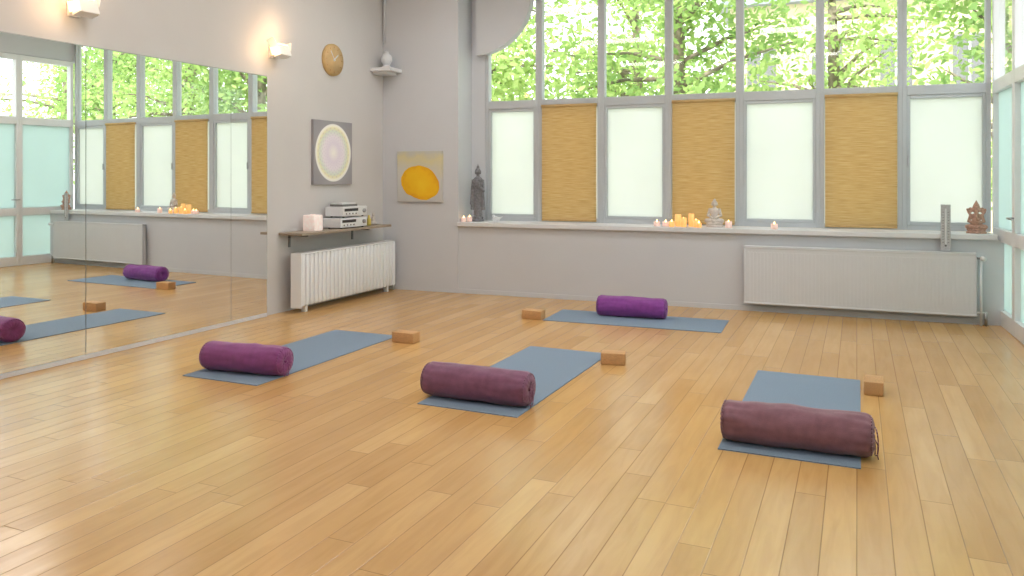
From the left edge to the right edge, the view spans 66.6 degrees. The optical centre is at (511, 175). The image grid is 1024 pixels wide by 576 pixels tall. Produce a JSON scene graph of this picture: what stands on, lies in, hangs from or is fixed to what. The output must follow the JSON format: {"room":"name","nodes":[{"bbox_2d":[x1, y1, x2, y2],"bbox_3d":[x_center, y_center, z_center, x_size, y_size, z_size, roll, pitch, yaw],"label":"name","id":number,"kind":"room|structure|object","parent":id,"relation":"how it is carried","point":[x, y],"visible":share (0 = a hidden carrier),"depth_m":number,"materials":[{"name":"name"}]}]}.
{"room":"exercise studio","nodes":[
{"label":"exercise studio","id":0,"kind":"room"},
{"bbox_2d":[0,0,382,315],"bbox_3d":[-3.901,-0.550,4.827,0.201,3.900,11.500,0,0,24],"label":"wall","id":1,"kind":"structure","parent":0,"point":[224,34],"depth_m":8.06,"materials":[{"name":"paint"}]},
{"bbox_2d":[0,31,85,373],"bbox_3d":[-3.579,0.183,5.259,0.034,2.358,1.541,0,0,24],"label":"wall mirror","id":2,"kind":"object","parent":1,"relation":"attached to","point":[43,81],"visible":1,"depth_m":5.64,"materials":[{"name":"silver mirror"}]},
{"bbox_2d":[67,0,100,18],"bbox_3d":[-3.237,-1.294,5.855,0.171,0.195,0.280,0,0,24],"label":"wall lamp","id":3,"kind":"object","parent":1,"relation":"attached to","point":[75,8],"visible":1,"depth_m":5.83,"materials":[{"name":"white ceramic"}]},
{"bbox_2d":[0,313,266,378],"bbox_3d":[-4.236,1.383,3.793,0.031,0.035,8.740,0,0,24],"label":"baseboard","id":4,"kind":"structure","parent":1,"relation":"attached to","point":[138,344],"depth_m":6.24,"materials":[{"name":"paint"}]},
{"bbox_2d":[86,46,230,353],"bbox_3d":[-2.958,0.183,6.651,0.034,2.358,1.504,0,0,24],"label":"wall mirror","id":5,"kind":"object","parent":1,"relation":"attached to","point":[158,130],"visible":1,"depth_m":6.54,"materials":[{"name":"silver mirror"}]},
{"bbox_2d":[231,70,266,320],"bbox_3d":[-2.552,0.183,7.561,0.034,2.358,0.490,0,0,24],"label":"wall mirror","id":6,"kind":"object","parent":1,"relation":"attached to","point":[248,90],"visible":1,"depth_m":7.53,"materials":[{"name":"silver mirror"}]},
{"bbox_2d":[266,36,291,58],"bbox_3d":[-2.348,-1.284,7.847,0.171,0.195,0.280,0,0,24],"label":"wall lamp","id":7,"kind":"object","parent":1,"relation":"attached to","point":[276,50],"visible":1,"depth_m":7.78,"materials":[{"name":"white ceramic"}]},
{"bbox_2d":[311,119,351,184],"bbox_3d":[-2.017,-0.260,8.757,0.034,0.710,0.700,0,0,24],"label":"painting","id":8,"kind":"object","parent":1,"relation":"attached to","point":[331,141],"visible":1,"depth_m":8.70,"materials":[{"name":"fabric"}]},
{"bbox_2d":[322,44,342,75],"bbox_3d":[-2.008,-1.304,8.767,0.045,0.360,0.360,0,0,24],"label":"wall clock","id":9,"kind":"object","parent":1,"relation":"attached to","point":[332,57],"visible":1,"depth_m":8.74,"materials":[{"name":"brown wood"}]},
{"bbox_2d":[279,224,390,246],"bbox_3d":[-1.916,0.660,8.661,0.300,0.160,1.640,0,0,24],"label":"wall shelf","id":10,"kind":"object","parent":1,"relation":"attached to","point":[302,233],"visible":0.85,"depth_m":8.30,"materials":[{"name":"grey wood"}]},
{"bbox_2d":[303,214,322,230],"bbox_3d":[-2.103,0.491,8.240,0.150,0.177,0.150,0,0,24],"label":"box","id":11,"kind":"object","parent":10,"relation":"on","point":[312,222],"visible":1,"depth_m":8.18,"materials":[{"name":"white cardboard"}]},
{"bbox_2d":[323,202,366,228],"bbox_3d":[-1.863,0.441,8.757,0.258,0.281,0.500,0,0,24],"label":"system","id":12,"kind":"object","parent":10,"relation":"on","point":[346,214],"visible":1,"depth_m":8.62,"materials":[{"name":"white metal"}]},
{"bbox_2d":[367,215,370,225],"bbox_3d":[-1.677,0.520,9.145,0.052,0.120,0.051,0,0,24],"label":"oil bottle","id":13,"kind":"object","parent":10,"relation":"on","point":[368,218],"visible":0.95,"depth_m":9.12,"materials":[{"name":"yellow glass"}]},
{"bbox_2d":[371,213,376,224],"bbox_3d":[-1.647,0.507,9.263,0.069,0.146,0.098,0,0,24],"label":"figurine","id":14,"kind":"object","parent":10,"relation":"on","point":[373,222],"visible":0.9,"depth_m":9.24,"materials":[{"name":"ceramic"}]},
{"bbox_2d":[370,67,401,75],"bbox_3d":[-1.540,-1.276,9.537,0.280,0.072,0.290,0,0,22],"label":"corner shelf","id":15,"kind":"object","parent":1,"relation":"attached to","point":[381,71],"visible":1,"depth_m":9.46,"materials":[{"name":"white ceramic"}]},
{"bbox_2d":[381,51,391,66],"bbox_3d":[-1.533,-1.422,9.540,0.136,0.220,0.133,0,0,-38],"label":"figurine","id":16,"kind":"object","parent":15,"relation":"on","point":[386,59],"visible":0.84,"depth_m":9.49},
{"bbox_2d":[0,288,1023,575],"bbox_3d":[-0.611,1.450,3.897,8.400,0.100,12.800,0,0,22],"label":"floor","id":17,"kind":"structure","parent":0,"point":[121,463],"depth_m":3.89,"materials":[{"name":"brown wood"}]},
{"bbox_2d":[183,330,391,385],"bbox_3d":[-1.652,1.397,6.136,0.660,0.006,1.760,0,0,24],"label":"yoga mat","id":18,"kind":"object","parent":17,"relation":"on","point":[318,349],"visible":0.77,"depth_m":6.20,"materials":[{"name":"plastic"}]},
{"bbox_2d":[199,341,293,376],"bbox_3d":[-1.885,1.291,5.548,0.694,0.209,0.230,0,0,19],"label":"bolster","id":19,"kind":"object","parent":18,"relation":"on","point":[255,358],"visible":1,"depth_m":5.46,"materials":[{"name":"fabric"}]},
{"bbox_2d":[291,240,394,311],"bbox_3d":[-1.879,1.094,8.798,0.255,0.612,1.829,0,0,24],"label":"radiator","id":20,"kind":"object","parent":17,"relation":"on","point":[320,275],"visible":1,"depth_m":8.50,"materials":[{"name":"metal"}]},
{"bbox_2d":[392,330,419,343],"bbox_3d":[-0.897,1.357,6.590,0.205,0.085,0.115,0,0,24],"label":"block","id":21,"kind":"object","parent":17,"relation":"on","point":[401,336],"visible":1,"depth_m":6.55,"materials":[{"name":"brown wood"}]},
{"bbox_2d":[420,361,535,408],"bbox_3d":[-0.208,1.288,4.855,0.743,0.210,0.233,0,0,24],"label":"bolster","id":22,"kind":"object","parent":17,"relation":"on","point":[501,386],"visible":1,"depth_m":4.76,"materials":[{"name":"purple fabric"}]},
{"bbox_2d":[417,346,600,417],"bbox_3d":[0.090,1.397,5.455,0.670,0.006,1.770,0,0,24],"label":"yoga mat","id":23,"kind":"object","parent":17,"relation":"on","point":[552,368],"depth_m":5.56,"materials":[{"name":"blue rubber"}]},
{"bbox_2d":[522,308,544,319],"bbox_3d":[0.211,1.357,7.668,0.205,0.085,0.115,0,0,26],"label":"block","id":24,"kind":"object","parent":17,"relation":"on","point":[528,313],"depth_m":7.62,"materials":[{"name":"brown wood"}]},
{"bbox_2d":[601,350,625,365],"bbox_3d":[0.759,1.357,5.829,0.180,0.085,0.115,0,0,12],"label":"block","id":25,"kind":"object","parent":17,"relation":"on","point":[608,357],"depth_m":5.78,"materials":[{"name":"brown wood"}]},
{"bbox_2d":[596,295,667,318],"bbox_3d":[1.187,1.293,7.726,0.698,0.199,0.228,0,0,21],"label":"bolster","id":26,"kind":"object","parent":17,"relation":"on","point":[606,305],"visible":1,"depth_m":7.64,"materials":[{"name":"purple fabric"}]},
{"bbox_2d":[543,309,728,332],"bbox_3d":[1.196,1.397,7.548,1.680,0.006,0.640,0,0,22],"label":"yoga mat","id":27,"kind":"object","parent":17,"relation":"on","point":[574,316],"depth_m":7.47,"materials":[{"name":"blue rubber"}]},
{"bbox_2d":[718,370,860,468],"bbox_3d":[1.716,1.397,4.661,0.670,0.006,1.760,0,0,24],"label":"yoga mat","id":28,"kind":"object","parent":17,"relation":"on","point":[821,392],"depth_m":4.91,"materials":[{"name":"blue rubber"}]},
{"bbox_2d":[720,400,878,459],"bbox_3d":[1.466,1.287,4.012,0.758,0.212,0.240,0,0,23],"label":"bolster","id":29,"kind":"object","parent":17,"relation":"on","point":[785,425],"visible":1,"depth_m":3.92,"materials":[{"name":"purple fabric"}]},
{"bbox_2d":[864,374,883,395],"bbox_3d":[2.348,1.357,5.061,0.115,0.085,0.205,0,0,26],"label":"block","id":30,"kind":"object","parent":17,"relation":"on","point":[873,384],"depth_m":4.98,"materials":[{"name":"brown wood"}]},
{"bbox_2d":[383,0,1003,325],"bbox_3d":[1.438,-0.550,8.813,7.000,3.900,0.550,0,0,22],"label":"wall","id":31,"kind":"structure","parent":0,"point":[436,102],"depth_m":9.35,"materials":[{"name":"paint"}]},
{"bbox_2d":[384,0,385,42],"bbox_3d":[-1.582,-2.075,9.688,0.028,0.850,0.028,0,0,22],"label":"pipe","id":32,"kind":"object","parent":31,"relation":"attached to","point":[384,0],"visible":1,"depth_m":9.68,"materials":[{"name":"metal"}]},
{"bbox_2d":[397,151,442,201],"bbox_3d":[-1.121,0.007,9.513,0.620,0.620,0.026,0,0,22],"label":"painting","id":33,"kind":"object","parent":31,"relation":"attached to","point":[419,173],"visible":1,"depth_m":9.50,"materials":[{"name":"fabric"}]},
{"bbox_2d":[476,0,533,55],"bbox_3d":[-0.086,-1.965,9.474,0.720,0.970,0.120,0,0,22],"label":"trim","id":34,"kind":"structure","parent":31,"relation":"attached to","point":[499,23],"depth_m":9.45,"materials":[{"name":"paint"}]},
{"bbox_2d":[485,0,538,221],"bbox_3d":[0.012,-0.895,9.559,0.699,2.890,0.110,0,0,22],"label":"window","id":35,"kind":"structure","parent":31,"relation":"in","point":[511,127],"depth_m":9.56,"materials":[{"name":"glass"}]},
{"bbox_2d":[539,0,600,222],"bbox_3d":[0.698,-0.895,9.293,0.771,2.890,0.100,0,0,22],"label":"window","id":36,"kind":"structure","parent":31,"relation":"in","point":[542,101],"depth_m":9.26,"materials":[{"name":"paint"}]},
{"bbox_2d":[541,103,596,221],"bbox_3d":[0.670,-0.159,9.223,0.681,1.388,0.036,0,0,22],"label":"bamboo blind","id":37,"kind":"object","parent":36,"relation":"attached to","point":[568,130],"visible":1,"depth_m":9.22,"materials":[{"name":"brown wood"}]},
{"bbox_2d":[601,0,667,223],"bbox_3d":[1.419,-0.895,9.003,0.783,2.890,0.110,0,0,22],"label":"window","id":38,"kind":"structure","parent":31,"relation":"in","point":[634,129],"depth_m":9.00,"materials":[{"name":"glass"}]},
{"bbox_2d":[668,0,739,225],"bbox_3d":[2.147,-0.895,8.721,0.778,2.890,0.100,0,0,22],"label":"window","id":39,"kind":"structure","parent":31,"relation":"in","point":[736,95],"depth_m":8.65,"materials":[{"name":"paint"}]},
{"bbox_2d":[672,98,734,224],"bbox_3d":[2.119,-0.159,8.652,0.688,1.388,0.036,0,0,22],"label":"bamboo blind","id":40,"kind":"object","parent":39,"relation":"attached to","point":[703,130],"visible":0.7,"depth_m":8.65,"materials":[{"name":"brown wood"}]},
{"bbox_2d":[458,289,991,324],"bbox_3d":[1.929,1.375,8.328,5.530,0.050,0.012,0,0,22],"label":"baseboard","id":41,"kind":"structure","parent":31,"relation":"attached to","point":[468,291],"depth_m":8.03,"materials":[{"name":"paint"}]},
{"bbox_2d":[457,221,997,239],"bbox_3d":[2.012,0.575,8.484,5.570,0.050,0.430,0,0,22],"label":"window sill","id":42,"kind":"structure","parent":31,"relation":"attached to","point":[963,235],"depth_m":8.17,"materials":[{"name":"paint"}]},
{"bbox_2d":[470,165,484,221],"bbox_3d":[-0.413,0.200,9.462,0.135,0.700,0.178,0,0,-44],"label":"statue","id":43,"kind":"object","parent":42,"relation":"on","point":[477,199],"visible":1,"depth_m":9.43,"materials":[{"name":"grey stone"}]},
{"bbox_2d":[492,215,501,221],"bbox_3d":[-0.178,0.506,9.317,0.145,0.087,0.055,0,0,22],"label":"bird figurine","id":44,"kind":"object","parent":42,"relation":"on","point":[495,218],"visible":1,"depth_m":9.30,"materials":[{"name":"white ceramic"}]},
{"bbox_2d":[662,220,668,225],"bbox_3d":[1.680,0.512,8.529,0.070,0.074,0.070,0,0,22],"label":"tealight candle","id":45,"kind":"object","parent":42,"relation":"on","point":[664,223],"visible":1,"depth_m":8.50,"materials":[{"name":"pink wax"}]},
{"bbox_2d":[669,220,674,226],"bbox_3d":[1.725,0.509,8.425,0.060,0.080,0.060,0,0,22],"label":"tealight candle","id":46,"kind":"object","parent":42,"relation":"on","point":[671,223],"visible":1,"depth_m":8.40,"materials":[{"name":"orange wax"}]},
{"bbox_2d":[675,214,680,226],"bbox_3d":[1.812,0.484,8.509,0.066,0.130,0.066,0,0,22],"label":"candle","id":47,"kind":"object","parent":42,"relation":"on","point":[677,216],"visible":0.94,"depth_m":8.48,"materials":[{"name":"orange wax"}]},
{"bbox_2d":[680,217,686,226],"bbox_3d":[1.848,0.497,8.409,0.066,0.104,0.066,0,0,22],"label":"tealight candle","id":48,"kind":"object","parent":42,"relation":"on","point":[683,221],"visible":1,"depth_m":8.38,"materials":[{"name":"wax"}]},
{"bbox_2d":[689,214,693,226],"bbox_3d":[1.950,0.479,8.476,0.060,0.140,0.060,0,0,22],"label":"tealight candle","id":49,"kind":"object","parent":42,"relation":"on","point":[691,216],"visible":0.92,"depth_m":8.45,"materials":[{"name":"wax"}]},
{"bbox_2d":[696,222,701,227],"bbox_3d":[1.991,0.512,8.309,0.056,0.074,0.056,0,0,22],"label":"tealight candle","id":50,"kind":"object","parent":42,"relation":"on","point":[698,225],"visible":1,"depth_m":8.29,"materials":[{"name":"orange wax"}]},
{"bbox_2d":[704,199,723,226],"bbox_3d":[2.187,0.398,8.424,0.206,0.304,0.142,0,0,22],"label":"statue","id":51,"kind":"object","parent":42,"relation":"on","point":[713,220],"visible":1,"depth_m":8.39,"materials":[{"name":"stone"}]},
{"bbox_2d":[725,220,731,227],"bbox_3d":[2.292,0.506,8.255,0.070,0.086,0.070,0,0,22],"label":"tealight candle","id":52,"kind":"object","parent":42,"relation":"on","point":[728,224],"visible":1,"depth_m":8.23,"materials":[{"name":"pink wax"}]},
{"bbox_2d":[771,222,777,228],"bbox_3d":[2.713,0.511,8.067,0.070,0.077,0.070,0,0,22],"label":"tealight candle","id":53,"kind":"object","parent":42,"relation":"on","point":[773,226],"visible":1,"depth_m":8.04,"materials":[{"name":"pink wax"}]},
{"bbox_2d":[965,200,987,233],"bbox_3d":[4.454,0.392,7.482,0.189,0.316,0.137,0,0,32],"label":"statue","id":54,"kind":"object","parent":42,"relation":"on","point":[976,226],"visible":1,"depth_m":7.45,"materials":[{"name":"stone"}]},
{"bbox_2d":[740,0,819,227],"bbox_3d":[2.887,-0.895,8.423,0.818,2.890,0.110,0,0,22],"label":"window","id":55,"kind":"structure","parent":31,"relation":"in","point":[780,129],"depth_m":8.42,"materials":[{"name":"glass"}]},
{"bbox_2d":[820,0,901,229],"bbox_3d":[3.632,-0.895,8.134,0.781,2.890,0.100,0,0,22],"label":"window","id":56,"kind":"structure","parent":31,"relation":"in","point":[884,89],"depth_m":8.06,"materials":[{"name":"paint"}]},
{"bbox_2d":[825,92,897,228],"bbox_3d":[3.605,-0.159,8.065,0.691,1.388,0.036,0,0,22],"label":"bamboo blind","id":57,"kind":"object","parent":56,"relation":"attached to","point":[860,129],"visible":1,"depth_m":8.06,"materials":[{"name":"brown wood"}]},
{"bbox_2d":[744,245,987,325],"bbox_3d":[3.423,1.059,7.683,2.184,0.682,0.136,0,0,22],"label":"panel radiator","id":58,"kind":"object","parent":31,"relation":"attached to","point":[903,281],"visible":1,"depth_m":7.62,"materials":[{"name":"metal"}]},
{"bbox_2d":[941,204,950,250],"bbox_3d":[4.118,0.490,7.405,0.085,0.440,0.022,0,0,22],"label":"thermometer","id":59,"kind":"object","parent":31,"relation":"attached to","point":[945,208],"visible":1,"depth_m":7.40,"materials":[{"name":"grey metal"}]},
{"bbox_2d":[902,0,990,231],"bbox_3d":[4.357,-0.895,7.843,0.781,2.890,0.110,0,0,22],"label":"window","id":60,"kind":"structure","parent":31,"relation":"in","point":[946,128],"depth_m":7.83,"materials":[{"name":"glass"}]},
{"bbox_3d":[2.775,-0.550,2.398,0.200,3.900,11.500,0,0,22],"label":"wall","id":61,"kind":"structure","parent":0,"visible":0},
{"bbox_2d":[992,0,1012,334],"bbox_3d":[4.590,-0.250,7.213,0.100,3.300,0.890,0,0,22],"label":"window","id":62,"kind":"structure","parent":61,"relation":"in","point":[1002,83],"depth_m":7.38,"materials":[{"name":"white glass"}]},
{"bbox_2d":[1006,0,1023,343],"bbox_3d":[4.225,-0.250,6.368,0.159,3.300,0.950,0,0,22],"label":"door","id":63,"kind":"structure","parent":61,"relation":"in","point":[1018,5],"depth_m":6.76,"materials":[{"name":"white glass"}]},
{"label":"outside","id":64,"kind":"structure","parent":0,"visible":0},
{"bbox_3d":[11.019,1.850,27.903,120.000,0.100,90.000,0,0,22],"label":"ground","id":65,"kind":"structure","parent":64,"visible":0},
{"bbox_2d":[492,0,628,100],"bbox_3d":[-0.710,-2.182,15.144,5.464,7.973,6.484,0,0,-13],"label":"tree","id":66,"kind":"object","parent":65,"relation":"on","point":[519,85],"visible":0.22,"depth_m":14.36,"materials":[{"name":"green plant"}]},
{"bbox_2d":[513,0,759,97],"bbox_3d":[3.023,-2.640,20.571,7.440,8.886,6.551,0,0,15],"label":"tree","id":67,"kind":"object","parent":65,"relation":"on","point":[626,16],"visible":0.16,"depth_m":20.17,"materials":[{"name":"green plant"}]},
{"bbox_2d":[528,0,863,98],"bbox_3d":[3.163,-2.540,15.079,6.629,8.688,5.806,0,0,22],"label":"tree","id":68,"kind":"object","parent":65,"relation":"on","point":[683,13],"visible":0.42,"depth_m":14.69,"materials":[{"name":"green plant"}]},
{"bbox_2d":[732,0,991,228],"bbox_3d":[7.036,-2.754,17.194,6.522,9.115,5.099,0,0,-4],"label":"tree","id":69,"kind":"object","parent":65,"relation":"on","point":[837,76],"visible":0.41,"depth_m":16.92,"materials":[{"name":"green plant"}]},
{"bbox_2d":[720,0,1011,232],"bbox_3d":[13.066,-3.000,27.095,10.800,9.600,6.800,0,0,22],"label":"tree","id":70,"kind":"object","parent":65,"relation":"on","point":[956,70],"visible":0.12,"depth_m":24.70,"materials":[{"name":"plant"}]},
{"bbox_2d":[838,0,1011,210],"bbox_3d":[8.211,-2.301,12.391,6.403,8.212,5.578,0,0,34],"label":"tree","id":71,"kind":"object","parent":65,"relation":"on","point":[976,16],"visible":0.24,"depth_m":12.76,"materials":[{"name":"green plant"}]}
]}

